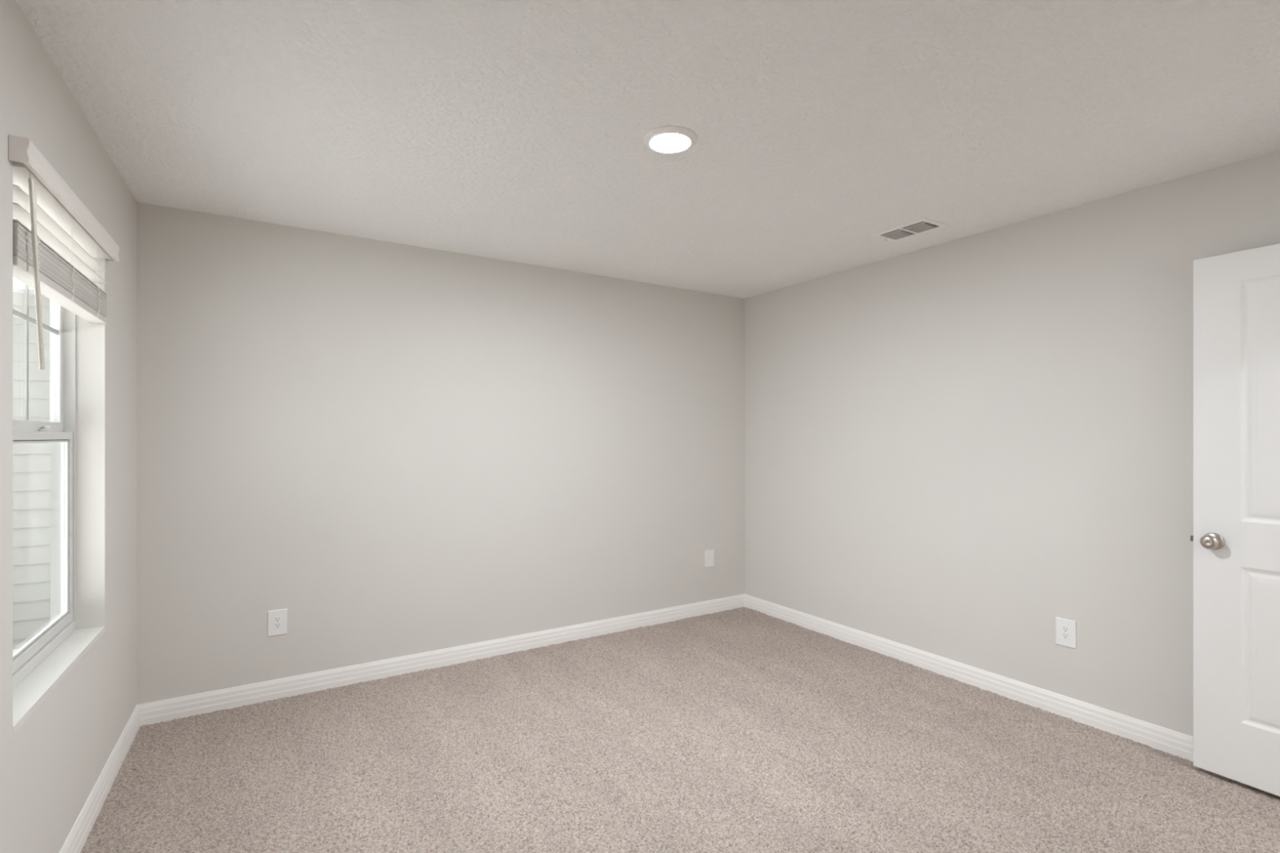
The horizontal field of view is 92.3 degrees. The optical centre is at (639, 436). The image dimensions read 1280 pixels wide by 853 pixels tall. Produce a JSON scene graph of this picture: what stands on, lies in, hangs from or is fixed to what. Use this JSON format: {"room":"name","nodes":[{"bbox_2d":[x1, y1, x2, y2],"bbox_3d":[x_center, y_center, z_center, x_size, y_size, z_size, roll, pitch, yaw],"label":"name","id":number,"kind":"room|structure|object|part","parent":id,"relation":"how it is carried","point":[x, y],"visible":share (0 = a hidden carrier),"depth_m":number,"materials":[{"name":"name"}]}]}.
{"room":"empty bedroom","nodes":[
{"label":"empty bedroom","id":0,"kind":"room"},
{"bbox_2d":[0,0,137,852],"bbox_3d":[-1.267,0.155,0.894,0.153,2.480,4.450,0,0,-30],"label":"wall","id":1,"kind":"structure","parent":0,"point":[50,767],"depth_m":2.05,"materials":[{"name":"beige paint"}]},
{"bbox_2d":[13,284,105,734],"bbox_3d":[-1.847,0.011,1.881,0.151,1.452,0.937,0,0,-30],"label":"window","id":2,"kind":"structure","parent":1,"relation":"in","point":[39,665],"depth_m":2.22,"materials":[{"name":"white plastic"}]},
{"bbox_3d":[-1.893,-0.340,1.853,0.028,0.690,0.917,0,0,-30],"label":"sash","id":3,"kind":"part","parent":2,"relation":"part of","materials":[{"name":"white plastic"}]},
{"bbox_3d":[-1.870,0.332,1.867,0.026,0.694,0.912,0,0,-30],"label":"sash","id":4,"kind":"part","parent":2,"relation":"part of","materials":[{"name":"white plastic"}]},
{"bbox_3d":[-1.882,0.001,1.860,0.068,1.432,0.937,0,0,-31],"label":"frame","id":5,"kind":"part","parent":2,"relation":"part of","materials":[{"name":"white plastic"}]},
{"bbox_3d":[-1.830,0.727,1.891,0.113,0.020,0.936,0,0,-30],"label":"sill","id":6,"kind":"part","parent":2,"relation":"part of","materials":[{"name":"white stone"}]},
{"bbox_2d":[8,134,119,369],"bbox_3d":[-1.785,-0.452,1.917,0.084,0.556,0.999,0,0,-30],"label":"window blind","id":7,"kind":"object","parent":2,"relation":"attached to","point":[56,238],"visible":0.89,"depth_m":1.77,"materials":[{"name":"white paint"}]},
{"bbox_3d":[-1.798,-0.433,1.910,0.051,0.023,0.927,0,0,-30],"label":"rail","id":8,"kind":"part","parent":7,"relation":"part of","materials":[{"name":"white plastic"}]},
{"bbox_2d":[59,704,140,852],"bbox_3d":[-1.238,1.294,1.010,0.017,0.101,4.280,0,0,-30],"label":"baseboard","id":9,"kind":"structure","parent":1,"relation":"attached to","point":[82,828],"depth_m":2.23,"materials":[{"name":"white paint"}]},
{"bbox_2d":[137,201,744,704],"bbox_3d":[-0.832,0.155,3.901,4.158,2.480,0.170,0,0,-32],"label":"wall","id":10,"kind":"structure","parent":0,"point":[398,450],"depth_m":3.47,"materials":[{"name":"beige paint"}]},
{"bbox_2d":[267,608,287,636],"bbox_3d":[-1.854,0.954,3.148,0.087,0.130,0.007,0,0,-32],"label":"power outlet","id":11,"kind":"object","parent":10,"relation":"attached to","point":[277,619],"visible":1,"depth_m":3.15,"materials":[{"name":"white plastic"}]},
{"bbox_2d":[273,615,281,630],"bbox_3d":[-1.854,0.954,3.147,0.034,0.068,0.003,0,0,-32],"label":"receptacle","id":12,"kind":"object","parent":11,"relation":"attached to","point":[277,619],"depth_m":3.15,"materials":[{"name":"white plastic"}]},
{"bbox_2d":[137,594,744,725],"bbox_3d":[-0.749,1.294,3.845,3.738,0.101,0.014,0,0,-32],"label":"baseboard","id":13,"kind":"structure","parent":10,"relation":"attached to","point":[169,709],"depth_m":3.47,"materials":[{"name":"white paint"}]},
{"bbox_2d":[705,549,714,568],"bbox_3d":[0.529,0.928,4.658,0.087,0.130,0.010,0,0,-32],"label":"cable plate","id":14,"kind":"object","parent":10,"relation":"attached to","point":[709,554],"visible":1,"depth_m":4.66,"materials":[{"name":"white plastic"}]},
{"bbox_2d":[15,0,1279,298],"bbox_3d":[0.304,-1.160,1.990,4.347,0.150,4.675,0,0,-32],"label":"ceiling","id":15,"kind":"structure","parent":0,"point":[514,131],"depth_m":2.09,"materials":[{"name":"paint"}]},
{"bbox_2d":[643,125,697,153],"bbox_3d":[0.110,-1.076,2.249,0.197,0.018,0.197,0,0,-32],"label":"recessed light","id":16,"kind":"object","parent":15,"relation":"in","point":[668,139],"visible":1,"depth_m":2.22,"materials":[{"name":"white paint"}]},
{"bbox_2d":[871,217,947,241],"bbox_3d":[1.416,-1.074,3.237,0.200,0.021,0.310,0,0,-32],"label":"ceiling vent","id":17,"kind":"object","parent":15,"relation":"in","point":[922,225],"visible":1,"depth_m":3.22,"materials":[{"name":"white metal"}]},
{"bbox_2d":[80,606,1279,852],"bbox_3d":[0.323,1.341,1.987,3.958,0.015,4.333,0,0,-32],"label":"floor","id":18,"kind":"structure","parent":0,"point":[741,730],"depth_m":2.48,"materials":[{"name":"beige carpet"}]},
{"bbox_2d":[744,150,1279,736],"bbox_3d":[1.900,0.155,3.317,0.170,2.480,3.745,0,0,-32],"label":"wall","id":19,"kind":"structure","parent":0,"point":[956,450],"depth_m":3.16,"materials":[{"name":"beige paint"}]},
{"bbox_2d":[744,594,1193,761],"bbox_3d":[1.790,1.294,3.318,0.014,0.101,3.625,0,0,-32],"label":"baseboard","id":20,"kind":"structure","parent":19,"relation":"attached to","point":[1175,743],"depth_m":3.18,"materials":[{"name":"white paint"}]},
{"bbox_2d":[1055,617,1076,648],"bbox_3d":[2.035,0.940,2.940,0.007,0.130,0.087,0,0,-32],"label":"power outlet","id":21,"kind":"object","parent":19,"relation":"attached to","point":[1065,629],"visible":1,"depth_m":2.94,"materials":[{"name":"white plastic"}]},
{"bbox_2d":[1062,625,1069,640],"bbox_3d":[2.034,0.940,2.939,0.003,0.068,0.034,0,0,-32],"label":"receptacle","id":22,"kind":"object","parent":21,"relation":"attached to","point":[1065,628],"depth_m":2.94,"materials":[{"name":"white plastic"}]},
{"bbox_2d":[1190,244,1279,796],"bbox_3d":[2.448,0.307,2.105,0.146,2.025,0.881,0,0,-30],"label":"door","id":23,"kind":"structure","parent":19,"relation":"in","point":[1236,537],"depth_m":2.36,"materials":[{"name":"white paint"}]},
{"bbox_3d":[2.225,0.412,2.399,0.058,0.066,0.066,0,0,-30],"label":"knob","id":24,"kind":"part","parent":23,"relation":"part of","materials":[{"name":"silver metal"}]},
{"label":"outside","id":25,"kind":"structure","parent":0,"visible":0},
{"bbox_3d":[-8.370,1.945,-0.574,13.250,0.100,24.000,0,0,-32],"label":"ground","id":26,"kind":"structure","parent":25,"visible":0},
{"bbox_2d":[13,276,50,649],"bbox_3d":[-9.615,-0.490,6.192,7.800,4.770,6.440,0,0,-32],"label":"neighbouring house","id":27,"kind":"structure","parent":26,"relation":"on","point":[31,461],"depth_m":5.52,"materials":[{"name":"plastic"}]}
]}

